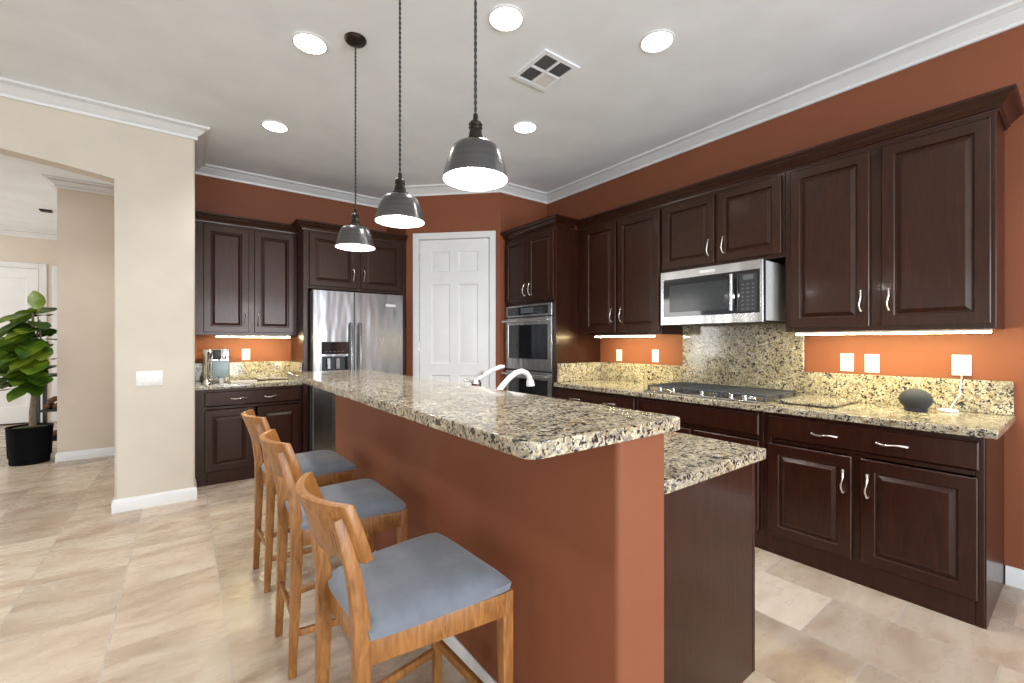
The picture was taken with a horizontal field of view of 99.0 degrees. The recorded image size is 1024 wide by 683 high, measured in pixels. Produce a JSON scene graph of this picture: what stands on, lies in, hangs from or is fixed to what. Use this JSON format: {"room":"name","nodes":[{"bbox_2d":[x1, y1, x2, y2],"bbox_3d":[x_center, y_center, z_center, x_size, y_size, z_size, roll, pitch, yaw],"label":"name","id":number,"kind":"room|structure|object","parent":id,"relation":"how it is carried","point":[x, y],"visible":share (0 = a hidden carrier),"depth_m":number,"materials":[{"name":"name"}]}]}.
{"room":"kitchen","nodes":[
{"label":"kitchen","id":0,"kind":"room"},
{"bbox_2d":[0,235,56,423],"bbox_3d":[-9.408,-0.237,5.894,6.020,3.090,0.120,0,0,-37],"label":"wall","id":1,"kind":"structure","parent":0,"point":[12,248],"depth_m":7.10,"materials":[{"name":"paint"}]},
{"bbox_2d":[0,261,46,425],"bbox_3d":[-8.077,0.018,6.777,1.210,2.580,0.096,0,0,-37],"label":"door","id":2,"kind":"structure","parent":1,"relation":"in","point":[16,283],"depth_m":6.96,"materials":[{"name":"white paint"}]},
{"bbox_2d":[52,266,56,421],"bbox_3d":[-7.307,0.028,7.355,0.605,2.560,0.096,0,0,-37],"label":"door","id":3,"kind":"structure","parent":1,"relation":"in","point":[54,268],"depth_m":7.20,"materials":[{"name":"white paint"}]},
{"bbox_2d":[57,188,113,452],"bbox_3d":[-4.577,-0.237,5.142,1.060,3.090,0.120,0,0,-37],"label":"wall","id":4,"kind":"structure","parent":0,"point":[85,220],"depth_m":4.91,"materials":[{"name":"paint"}]},
{"bbox_2d":[0,174,113,239],"bbox_3d":[-7.918,-1.732,4.686,6.953,0.097,3.599,0,0,-37],"label":"trim","id":5,"kind":"structure","parent":4,"relation":"attached to","point":[55,182],"depth_m":4.94,"materials":[{"name":"white paint"}]},
{"bbox_2d":[55,447,113,461],"bbox_3d":[-4.636,1.258,5.202,1.065,0.100,0.314,0,0,-37],"label":"baseboard","id":6,"kind":"structure","parent":4,"relation":"attached to","point":[108,451],"depth_m":4.90,"materials":[{"name":"white paint"}]},
{"bbox_2d":[0,97,194,499],"bbox_3d":[-5.521,-0.237,1.591,7.075,3.090,0.150,0,0,-37],"label":"wall","id":7,"kind":"structure","parent":0,"point":[152,173],"depth_m":3.46,"materials":[{"name":"beige paint"}]},
{"bbox_2d":[0,77,209,139],"bbox_3d":[-5.406,-1.732,1.520,7.175,0.097,0.099,0,0,-37],"label":"trim","id":8,"kind":"structure","parent":7,"relation":"attached to","point":[9,88],"depth_m":3.25,"materials":[{"name":"white paint"}]},
{"bbox_2d":[136,370,162,385],"bbox_3d":[-2.876,0.288,3.474,0.166,0.118,0.008,0,0,-37],"label":"light switch","id":9,"kind":"object","parent":7,"relation":"attached to","point":[143,378],"visible":1,"depth_m":3.47,"materials":[{"name":"white plastic"}]},
{"bbox_2d":[111,478,196,513],"bbox_3d":[-2.933,1.258,3.617,0.530,0.100,0.314,0,0,-37],"label":"baseboard","id":10,"kind":"structure","parent":7,"relation":"attached to","point":[161,498],"depth_m":3.48,"materials":[{"name":"white paint"}]},
{"bbox_2d":[195,174,386,362],"bbox_3d":[-2.433,-0.237,5.032,2.235,3.090,0.120,0,0,-37],"label":"wall","id":11,"kind":"structure","parent":0,"point":[215,195],"depth_m":4.74,"materials":[{"name":"paint"}]},
{"bbox_2d":[195,361,288,380],"bbox_3d":[-2.840,0.303,4.637,0.864,0.182,0.021,0,0,-37],"label":"backsplash","id":12,"kind":"structure","parent":11,"relation":"attached to","point":[238,370],"depth_m":4.67,"materials":[{"name":"stone"}]},
{"bbox_2d":[195,210,296,335],"bbox_3d":[-2.718,-0.648,4.491,0.884,1.162,0.398,0,0,-37],"label":"upper cabinet","id":13,"kind":"object","parent":11,"relation":"attached to","point":[246,278],"visible":0.94,"depth_m":4.34,"materials":[{"name":"brown wood"}]},
{"bbox_2d":[216,335,289,337],"bbox_3d":[-2.624,-0.056,4.457,0.650,0.018,0.030,0,0,-37],"label":"light","id":14,"kind":"object","parent":13,"relation":"attached to","point":[216,335],"visible":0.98,"depth_m":4.41,"materials":[{"name":"white plastic"}]},
{"bbox_2d":[242,349,249,359],"bbox_3d":[-2.828,0.133,4.654,0.074,0.118,0.008,0,0,-37],"label":"wall outlet","id":15,"kind":"object","parent":11,"relation":"attached to","point":[245,352],"visible":1,"depth_m":4.65,"materials":[{"name":"white plastic"}]},
{"bbox_2d":[195,164,380,207],"bbox_3d":[-2.367,-1.732,4.943,1.993,0.097,0.099,0,0,-37],"label":"trim","id":16,"kind":"structure","parent":11,"relation":"attached to","point":[208,170],"depth_m":4.83,"materials":[{"name":"white paint"}]},
{"bbox_2d":[289,361,301,371],"bbox_3d":[-2.317,0.303,4.678,0.020,0.182,0.584,0,0,-37],"label":"backsplash","id":17,"kind":"structure","parent":11,"relation":"attached to","point":[293,366],"depth_m":4.62,"materials":[{"name":"stone"}]},
{"bbox_2d":[387,227,405,374],"bbox_3d":[-1.368,-0.237,5.374,0.120,3.090,0.610,0,0,-37],"label":"wall","id":18,"kind":"structure","parent":0,"point":[389,229],"depth_m":5.11,"materials":[{"name":"paint"}]},
{"bbox_2d":[406,193,499,388],"bbox_3d":[-0.674,-0.237,5.071,1.106,3.090,0.120,0,0,8],"label":"wall","id":19,"kind":"structure","parent":0,"point":[463,212],"depth_m":5.01,"materials":[{"name":"paint"}]},
{"bbox_2d":[405,184,500,196],"bbox_3d":[-0.690,-1.732,4.962,1.189,0.097,0.099,0,0,8],"label":"trim","id":20,"kind":"structure","parent":19,"relation":"attached to","point":[431,189],"depth_m":4.99,"materials":[{"name":"white paint"}]},
{"bbox_2d":[413,231,495,388],"bbox_3d":[-0.661,0.026,5.034,0.974,2.563,0.171,0,0,8],"label":"door","id":21,"kind":"structure","parent":19,"relation":"in","point":[454,273],"depth_m":5.02,"materials":[{"name":"white paint"}]},
{"bbox_2d":[336,395,663,682],"bbox_3d":[-0.437,0.780,2.229,0.195,1.056,2.629,0,0,-37],"label":"wall","id":22,"kind":"structure","parent":0,"point":[577,537],"depth_m":1.33,"materials":[{"name":"paint"}]},
{"bbox_2d":[375,550,496,682],"bbox_3d":[-0.525,1.258,2.171,0.013,0.100,2.617,0,0,-37],"label":"baseboard","id":23,"kind":"structure","parent":22,"relation":"attached to","point":[452,642],"depth_m":1.69,"materials":[{"name":"white paint"}]},
{"bbox_2d":[287,369,679,459],"bbox_3d":[-0.553,0.232,2.165,0.557,0.038,2.712,0,0,-37],"label":"countertop","id":24,"kind":"structure","parent":22,"relation":"on","point":[520,425],"depth_m":1.31,"materials":[{"name":"beige stone"}]},
{"bbox_2d":[0,0,1013,232],"bbox_3d":[-3.073,-1.832,1.358,10.712,0.100,15.060,0,0,-37],"label":"ceiling","id":25,"kind":"structure","parent":0,"point":[228,67],"depth_m":2.83,"materials":[{"name":"paint"}]},
{"bbox_2d":[39,209,52,212],"bbox_3d":[-6.290,-1.768,5.907,0.120,0.023,0.100,0,0,-37],"label":"ceiling vent","id":26,"kind":"object","parent":25,"relation":"in","point":[41,210],"visible":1,"depth_m":5.89,"materials":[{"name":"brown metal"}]},
{"bbox_2d":[261,120,288,132],"bbox_3d":[-1.955,-1.776,3.610,0.204,0.007,0.204,0,0,-37],"label":"recessed light","id":27,"kind":"object","parent":25,"relation":"in","point":[275,126],"visible":1,"depth_m":3.60,"materials":[{"name":"white plastic"}]},
{"bbox_2d":[291,31,328,54],"bbox_3d":[-1.204,-1.776,2.608,0.204,0.007,0.204,0,0,-37],"label":"recessed light","id":28,"kind":"object","parent":25,"relation":"in","point":[307,42],"visible":1,"depth_m":2.60,"materials":[{"name":"white paint"}]},
{"bbox_2d":[335,32,375,251],"bbox_3d":[-0.921,-1.167,2.574,0.228,1.227,0.228,0,0,-37],"label":"pendant lamp","id":29,"kind":"object","parent":25,"relation":"hanging from","point":[354,236],"visible":1,"depth_m":2.55,"materials":[{"name":"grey metal"}]},
{"bbox_2d":[348,209,362,225],"bbox_3d":[-0.921,-0.729,2.574,0.086,0.106,0.086,0,0,-37],"label":"socket","id":30,"kind":"object","parent":29,"relation":"attached to","point":[355,220],"depth_m":2.55,"materials":[{"name":"brown metal"}]},
{"bbox_2d":[374,0,424,228],"bbox_3d":[-0.518,-1.167,2.024,0.228,1.227,0.228,0,0,-37],"label":"pendant lamp","id":31,"kind":"object","parent":25,"relation":"hanging from","point":[398,208],"visible":1,"depth_m":2.00,"materials":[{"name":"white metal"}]},
{"bbox_2d":[392,173,408,193],"bbox_3d":[-0.518,-0.729,2.024,0.086,0.106,0.086,0,0,-37],"label":"socket","id":32,"kind":"object","parent":31,"relation":"attached to","point":[399,182],"depth_m":2.00,"materials":[{"name":"brown metal"}]},
{"bbox_2d":[442,0,508,191],"bbox_3d":[-0.125,-1.167,1.500,0.228,1.227,0.228,0,0,-37],"label":"pendant lamp","id":33,"kind":"object","parent":25,"relation":"hanging from","point":[474,163],"visible":1,"depth_m":1.48,"materials":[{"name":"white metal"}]},
{"bbox_2d":[468,113,482,137],"bbox_3d":[-0.125,-0.729,1.500,0.086,0.106,0.086,0,0,-37],"label":"socket","id":34,"kind":"object","parent":33,"relation":"attached to","point":[475,126],"depth_m":1.48,"materials":[{"name":"brown metal"}]},
{"bbox_2d":[488,4,524,31],"bbox_3d":[-0.033,-1.776,2.407,0.204,0.007,0.204,0,0,-37],"label":"recessed light","id":35,"kind":"object","parent":25,"relation":"in","point":[504,17],"visible":1,"depth_m":2.40,"materials":[{"name":"white plastic"}]},
{"bbox_2d":[513,121,536,133],"bbox_3d":[0.107,-1.776,3.627,0.204,0.007,0.204,0,0,-37],"label":"recessed light","id":36,"kind":"object","parent":25,"relation":"in","point":[524,127],"visible":1,"depth_m":3.62,"materials":[{"name":"white"}]},
{"bbox_2d":[511,48,579,91],"bbox_3d":[0.218,-1.774,2.876,0.300,0.012,0.344,0,0,-37],"label":"ceiling vent","id":37,"kind":"object","parent":25,"relation":"in","point":[545,70],"visible":1,"depth_m":2.86,"materials":[{"name":"metal"}]},
{"bbox_2d":[639,29,674,52],"bbox_3d":[0.858,-1.776,2.591,0.204,0.007,0.204,0,0,-37],"label":"recessed light","id":38,"kind":"object","parent":25,"relation":"in","point":[659,40],"visible":1,"depth_m":2.58,"materials":[{"name":"white plastic"}]},
{"bbox_2d":[0,421,1023,682],"bbox_3d":[-3.265,1.358,1.614,10.712,0.100,15.500,0,0,-37],"label":"floor","id":39,"kind":"structure","parent":0,"point":[172,592],"depth_m":2.12,"materials":[{"name":"tile"}]},
{"bbox_2d":[0,291,56,465],"bbox_3d":[-5.279,0.379,4.713,0.825,1.859,0.640,0,0,0],"label":"potted plant","id":40,"kind":"object","parent":39,"relation":"on","point":[24,363],"visible":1,"depth_m":4.62,"materials":[{"name":"green plant"}]},
{"bbox_2d":[36,373,56,440],"bbox_3d":[-5.496,0.836,5.253,0.246,0.945,0.356,0,0,-37],"label":"rack","id":41,"kind":"object","parent":39,"relation":"on","point":[39,411],"visible":0.1,"depth_m":5.13,"materials":[{"name":"black plastic"}]},
{"bbox_2d":[40,407,56,412],"bbox_3d":[-5.496,0.803,5.253,0.173,0.028,0.356,0,0,-37],"label":"shelf","id":42,"kind":"object","parent":41,"relation":"attached to","point":[51,409],"depth_m":5.12,"materials":[{"name":"black plastic"}]},
{"bbox_2d":[43,402,54,408],"bbox_3d":[-5.531,0.756,5.227,0.061,0.062,0.260,0,0,-37],"label":"log","id":43,"kind":"object","parent":41,"relation":"on","point":[47,405],"visible":0.8,"depth_m":5.13,"materials":[{"name":"brown wood"}]},
{"bbox_2d":[47,396,56,402],"bbox_3d":[-5.499,0.690,5.251,0.061,0.062,0.260,0,0,-37],"label":"log","id":44,"kind":"object","parent":43,"relation":"on","point":[52,399],"visible":0.84,"depth_m":5.15,"materials":[{"name":"brown wood"}]},
{"bbox_2d":[195,385,301,486],"bbox_3d":[-2.650,0.872,4.399,0.883,0.872,0.626,0,0,-37],"label":"base cabinet","id":45,"kind":"object","parent":39,"relation":"on","point":[223,442],"visible":0.86,"depth_m":4.10,"materials":[{"name":"brown wood"}]},
{"bbox_2d":[195,378,302,390],"bbox_3d":[-2.655,0.414,4.408,0.885,0.040,0.609,0,0,-37],"label":"countertop","id":46,"kind":"structure","parent":45,"relation":"on","point":[268,382],"depth_m":4.19,"materials":[{"name":"stone"}]},
{"bbox_2d":[201,349,229,383],"bbox_3d":[-2.890,0.231,4.275,0.219,0.325,0.292,0,0,-31],"label":"coffee machine","id":47,"kind":"object","parent":46,"relation":"on","point":[216,362],"visible":1,"depth_m":4.21,"materials":[{"name":"silver metal"}]},
{"bbox_2d":[230,380,256,382],"bbox_3d":[-2.636,0.388,4.298,0.220,0.012,0.090,0,0,-41],"label":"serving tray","id":48,"kind":"object","parent":46,"relation":"on","point":[244,380],"visible":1,"depth_m":4.28,"materials":[{"name":"white"}]},
{"bbox_2d":[254,376,288,379],"bbox_3d":[-2.546,0.383,4.653,0.310,0.022,0.240,0,0,-37],"label":"cutting board","id":49,"kind":"object","parent":46,"relation":"on","point":[265,377],"visible":0.91,"depth_m":4.58,"materials":[{"name":"wood"}]},
{"bbox_2d":[241,409,356,592],"bbox_3d":[-1.243,0.849,2.524,0.543,0.920,0.447,0,0,-40],"label":"bar stool","id":50,"kind":"object","parent":39,"relation":"on","point":[328,467],"visible":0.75,"depth_m":2.44,"materials":[{"name":"brown wood"}]},
{"bbox_2d":[261,450,355,481],"bbox_3d":[-1.200,0.702,2.560,0.430,0.067,0.438,0,0,-40],"label":"seat cushion","id":51,"kind":"object","parent":50,"relation":"on","point":[323,463],"depth_m":2.48,"materials":[{"name":"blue fabric"}]},
{"bbox_2d":[259,429,406,679],"bbox_3d":[-0.806,0.849,1.937,0.543,0.920,0.447,0,0,-37],"label":"bar stool","id":52,"kind":"object","parent":39,"relation":"on","point":[377,508],"visible":0.78,"depth_m":1.85,"materials":[{"name":"brown wood"}]},
{"bbox_2d":[285,479,405,529],"bbox_3d":[-0.761,0.702,1.971,0.430,0.067,0.438,0,0,-37],"label":"seat cushion","id":53,"kind":"object","parent":52,"relation":"on","point":[371,501],"depth_m":1.90,"materials":[{"name":"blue fabric"}]},
{"bbox_2d":[291,218,407,452],"bbox_3d":[-1.869,0.040,4.956,1.167,2.537,0.673,0,0,-37],"label":"tall cabinet","id":54,"kind":"object","parent":39,"relation":"on","point":[321,265],"visible":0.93,"depth_m":4.63,"materials":[{"name":"brown wood"}]},
{"bbox_2d":[308,289,402,451],"bbox_3d":[-1.797,0.390,4.883,0.940,1.828,0.810,0,0,-37],"label":"refrigerator","id":55,"kind":"object","parent":39,"relation":"on","point":[347,330],"visible":0.63,"depth_m":4.53,"materials":[{"name":"silver metal"}]},
{"bbox_2d":[295,472,512,682],"bbox_3d":[-0.343,0.849,1.302,0.543,0.920,0.447,0,0,-39],"label":"bar stool","id":56,"kind":"object","parent":39,"relation":"on","point":[412,594],"visible":1,"depth_m":1.22,"materials":[{"name":"brown wood"}]},
{"bbox_2d":[328,533,510,640],"bbox_3d":[-0.300,0.702,1.338,0.430,0.067,0.438,0,0,-39],"label":"seat cushion","id":57,"kind":"object","parent":56,"relation":"on","point":[424,580],"depth_m":1.24,"materials":[{"name":"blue fabric"}]},
{"bbox_2d":[500,214,599,397],"bbox_3d":[0.426,0.040,4.773,0.710,2.537,0.918,0,0,-37],"label":"tall cabinet","id":58,"kind":"object","parent":39,"relation":"on","point":[542,266],"visible":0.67,"depth_m":4.44,"materials":[{"name":"brown wood"}]},
{"bbox_2d":[501,302,553,397],"bbox_3d":[0.341,0.241,4.747,0.598,1.270,0.770,0,0,-37],"label":"wall oven","id":59,"kind":"object","parent":58,"relation":"in","point":[529,329],"visible":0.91,"depth_m":4.55,"materials":[{"name":"silver metal"}]},
{"bbox_2d":[557,362,600,381],"bbox_3d":[0.699,0.303,4.477,0.631,0.182,0.021,0,0,-37],"label":"backsplash","id":60,"kind":"structure","parent":58,"relation":"attached to","point":[566,372],"depth_m":4.45,"materials":[{"name":"stone"}]},
{"bbox_2d":[556,387,637,409],"bbox_3d":[0.957,0.872,4.076,0.698,0.872,0.970,0,0,-37],"label":"base cabinet","id":61,"kind":"object","parent":39,"relation":"on","point":[601,398],"visible":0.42,"depth_m":3.82,"materials":[{"name":"brown wood"}]},
{"bbox_2d":[638,397,763,549],"bbox_3d":[1.533,0.872,3.308,0.698,0.872,0.948,0,0,-37],"label":"base cabinet","id":62,"kind":"object","parent":39,"relation":"on","point":[740,426],"visible":0.16,"depth_m":2.94,"materials":[{"name":"brown wood"}]},
{"bbox_2d":[664,463,754,682],"bbox_3d":[-0.121,0.872,2.482,0.608,0.872,2.603,0,0,-37],"label":"base cabinet","id":63,"kind":"object","parent":39,"relation":"on","point":[709,525],"visible":0.24,"depth_m":1.45,"materials":[{"name":"brown wood"}]},
{"bbox_2d":[664,431,765,494],"bbox_3d":[-0.102,0.414,2.480,0.639,0.040,2.629,0,0,-37],"label":"countertop","id":64,"kind":"structure","parent":63,"relation":"on","point":[689,460],"depth_m":1.51,"materials":[{"name":"stone"}]},
{"bbox_2d":[464,365,534,389],"bbox_3d":[-0.052,0.260,2.299,0.333,0.268,0.280,0,0,-37],"label":"kitchen faucet","id":65,"kind":"object","parent":64,"relation":"on","point":[476,382],"visible":0.53,"depth_m":2.30,"materials":[{"name":"silver metal"}]},
{"bbox_2d":[764,412,1003,629],"bbox_3d":[2.105,0.872,2.546,0.698,0.872,0.953,0,0,-37],"label":"base cabinet","id":66,"kind":"object","parent":39,"relation":"on","point":[916,517],"visible":0.94,"depth_m":2.25,"materials":[{"name":"brown wood"}]},
{"bbox_2d":[553,379,1014,439],"bbox_3d":[1.548,0.414,3.305,0.679,0.040,2.914,0,0,-37],"label":"countertop","id":67,"kind":"structure","parent":66,"relation":"on","point":[963,423],"depth_m":2.48,"materials":[{"name":"stone"}]},
{"bbox_2d":[643,382,796,403],"bbox_3d":[1.541,0.369,3.312,0.530,0.048,0.920,0,0,-37],"label":"cooktop","id":68,"kind":"object","parent":67,"relation":"in","point":[726,392],"visible":1,"depth_m":3.18,"materials":[{"name":"metal"}]},
{"bbox_2d":[777,395,857,407],"bbox_3d":[1.978,0.383,2.833,0.445,0.022,0.310,0,0,-37],"label":"cutting board","id":69,"kind":"object","parent":67,"relation":"on","point":[830,402],"visible":1,"depth_m":2.78,"materials":[{"name":"stone"}]},
{"bbox_2d":[899,388,932,411],"bbox_3d":[2.299,0.329,2.493,0.146,0.130,0.146,0,0,-37],"label":"smart speaker","id":70,"kind":"object","parent":67,"relation":"on","point":[912,399],"visible":1,"depth_m":2.45},
{"bbox_2d":[938,360,968,412],"bbox_3d":[2.501,0.248,2.484,0.152,0.290,0.088,0,0,-12],"label":"power adapter","id":71,"kind":"object","parent":67,"relation":"on","point":[961,366],"visible":1,"depth_m":2.47,"materials":[{"name":"white plastic"}]},
{"bbox_2d":[500,193,546,389],"bbox_3d":[0.103,-0.237,5.208,0.710,3.090,0.152,0,0,-37],"label":"wall","id":72,"kind":"structure","parent":0,"point":[515,211],"depth_m":5.00,"materials":[{"name":"paint"}]},
{"bbox_2d":[500,182,546,203],"bbox_3d":[0.162,-1.732,5.093,0.750,0.097,0.099,0,0,-37],"label":"trim","id":73,"kind":"structure","parent":72,"relation":"attached to","point":[512,189],"depth_m":5.09,"materials":[{"name":"white paint"}]},
{"bbox_2d":[547,24,1023,582],"bbox_3d":[3.006,-0.237,2.054,0.150,3.090,8.680,0,0,-37],"label":"wall","id":74,"kind":"structure","parent":0,"point":[994,62],"depth_m":2.69,"materials":[{"name":"paint"}]},
{"bbox_2d":[616,350,621,360],"bbox_3d":[1.093,0.136,4.470,0.008,0.116,0.072,0,0,-37],"label":"wall outlet","id":75,"kind":"object","parent":74,"relation":"attached to","point":[618,352],"visible":1,"depth_m":4.47,"materials":[{"name":"white plastic"}]},
{"bbox_2d":[579,207,682,335],"bbox_3d":[1.083,-0.606,4.171,0.382,1.077,0.971,0,0,-37],"label":"upper cabinet","id":76,"kind":"object","parent":74,"relation":"attached to","point":[620,260],"visible":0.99,"depth_m":4.01,"materials":[{"name":"brown wood"}]},
{"bbox_2d":[595,334,655,336],"bbox_3d":[1.038,-0.056,4.078,0.030,0.018,0.680,0,0,-37],"label":"light","id":77,"kind":"object","parent":76,"relation":"attached to","point":[652,335],"visible":0.99,"depth_m":4.04,"materials":[{"name":"white plastic"}]},
{"bbox_2d":[604,336,654,336],"bbox_3d":[1.038,-0.050,4.078,0.026,0.006,0.676,0,0,-37],"label":"diffuser","id":78,"kind":"object","parent":77,"relation":"attached to","point":[604,336],"depth_m":4.01,"materials":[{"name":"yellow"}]},
{"bbox_2d":[576,83,1023,229],"bbox_3d":[1.670,-1.187,3.375,0.398,0.084,2.946,0,0,-37],"label":"trim","id":79,"kind":"structure","parent":76,"relation":"attached to","point":[1006,101],"depth_m":2.63,"materials":[{"name":"brown wood"}]},
{"bbox_2d":[601,362,682,383],"bbox_3d":[1.235,0.303,4.271,0.021,0.182,0.949,0,0,-37],"label":"backsplash","id":80,"kind":"structure","parent":74,"relation":"attached to","point":[630,372],"depth_m":4.22,"materials":[{"name":"stone"}]},
{"bbox_2d":[652,350,658,361],"bbox_3d":[1.351,0.132,4.126,0.008,0.116,0.072,0,0,-37],"label":"wall outlet","id":81,"kind":"object","parent":74,"relation":"attached to","point":[655,353],"visible":1,"depth_m":4.12,"materials":[{"name":"white plastic"}]},
{"bbox_2d":[662,172,785,272],"bbox_3d":[1.660,-0.858,3.401,0.382,0.572,0.948,0,0,-37],"label":"upper cabinet","id":82,"kind":"object","parent":74,"relation":"attached to","point":[746,221],"visible":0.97,"depth_m":3.23,"materials":[{"name":"brown wood"}]},
{"bbox_2d":[661,259,785,325],"bbox_3d":[1.591,-0.345,3.338,0.490,0.420,0.780,0,0,-37],"label":"microwave","id":83,"kind":"object","parent":82,"relation":"attached to","point":[752,291],"visible":1,"depth_m":3.13,"materials":[{"name":"grey metal"}]},
{"bbox_2d":[683,323,803,395],"bbox_3d":[1.805,-0.086,3.510,0.021,0.960,0.948,0,0,-37],"label":"backsplash","id":84,"kind":"structure","parent":74,"relation":"attached to","point":[769,356],"depth_m":3.45,"materials":[{"name":"stone"}]},
{"bbox_2d":[547,0,1023,203],"bbox_3d":[2.945,-1.732,1.926,0.099,0.097,8.507,0,0,-37],"label":"trim","id":85,"kind":"structure","parent":74,"relation":"attached to","point":[1010,15],"depth_m":2.97,"materials":[{"name":"white paint"}]},
{"bbox_2d":[840,353,853,370],"bbox_3d":[2.245,0.136,2.934,0.008,0.118,0.074,0,0,-37],"label":"light switch","id":86,"kind":"object","parent":74,"relation":"attached to","point":[846,360],"visible":1,"depth_m":2.93,"materials":[{"name":"white plastic"}]},
{"bbox_2d":[865,354,878,372],"bbox_3d":[2.325,0.138,2.828,0.008,0.118,0.076,0,0,-37],"label":"wall outlet","id":87,"kind":"object","parent":74,"relation":"attached to","point":[871,360],"visible":1,"depth_m":2.82,"materials":[{"name":"white plastic"}]},
{"bbox_2d":[868,357,874,361],"bbox_3d":[2.324,0.114,2.826,0.004,0.028,0.034,0,0,-37],"label":"receptacle","id":88,"kind":"object","parent":87,"relation":"attached to","point":[870,359],"depth_m":2.83,"materials":[{"name":"white plastic"}]},
{"bbox_2d":[786,112,1003,331],"bbox_3d":[2.232,-0.606,2.639,0.382,1.077,0.953,0,0,-37],"label":"upper cabinet","id":89,"kind":"object","parent":74,"relation":"attached to","point":[907,233],"visible":0.99,"depth_m":2.45,"materials":[{"name":"brown wood"}]},
{"bbox_2d":[796,329,991,334],"bbox_3d":[2.167,-0.056,2.572,0.030,0.018,0.885,0,0,-37],"label":"light","id":90,"kind":"object","parent":89,"relation":"attached to","point":[963,330],"visible":1,"depth_m":2.49,"materials":[{"name":"white plastic"}]},
{"bbox_2d":[796,331,990,334],"bbox_3d":[2.167,-0.050,2.572,0.026,0.006,0.881,0,0,-37],"label":"diffuser","id":91,"kind":"object","parent":90,"relation":"attached to","point":[840,332],"depth_m":2.56,"materials":[{"name":"white plastic"}]},
{"bbox_2d":[804,372,1013,415],"bbox_3d":[2.387,0.303,2.735,0.021,0.182,0.987,0,0,-37],"label":"backsplash","id":92,"kind":"structure","parent":74,"relation":"attached to","point":[979,396],"depth_m":2.64,"materials":[{"name":"stone"}]},
{"bbox_2d":[952,355,971,375],"bbox_3d":[2.570,0.133,2.502,0.008,0.118,0.080,0,0,-37],"label":"wall outlet","id":93,"kind":"object","parent":74,"relation":"attached to","point":[954,357],"visible":0.45,"depth_m":2.50,"materials":[{"name":"white plastic"}]},
{"bbox_2d":[1005,565,1023,589],"bbox_3d":[4.076,1.258,0.489,0.013,0.100,4.692,0,0,-37],"label":"baseboard","id":94,"kind":"structure","parent":74,"relation":"attached to","point":[1014,577],"depth_m":2.34,"materials":[{"name":"white paint"}]},
{"bbox_3d":[-3.014,-0.237,4.043,0.120,3.090,0.762,0,0,-37],"label":"wall","id":95,"kind":"structure","parent":0,"visible":0},
{"bbox_2d":[195,130,209,172],"bbox_3d":[-2.850,-1.732,4.009,0.099,0.097,1.014,0,0,-37],"label":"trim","id":96,"kind":"structure","parent":95,"relation":"attached to","point":[201,145],"depth_m":3.94,"materials":[{"name":"white paint"}]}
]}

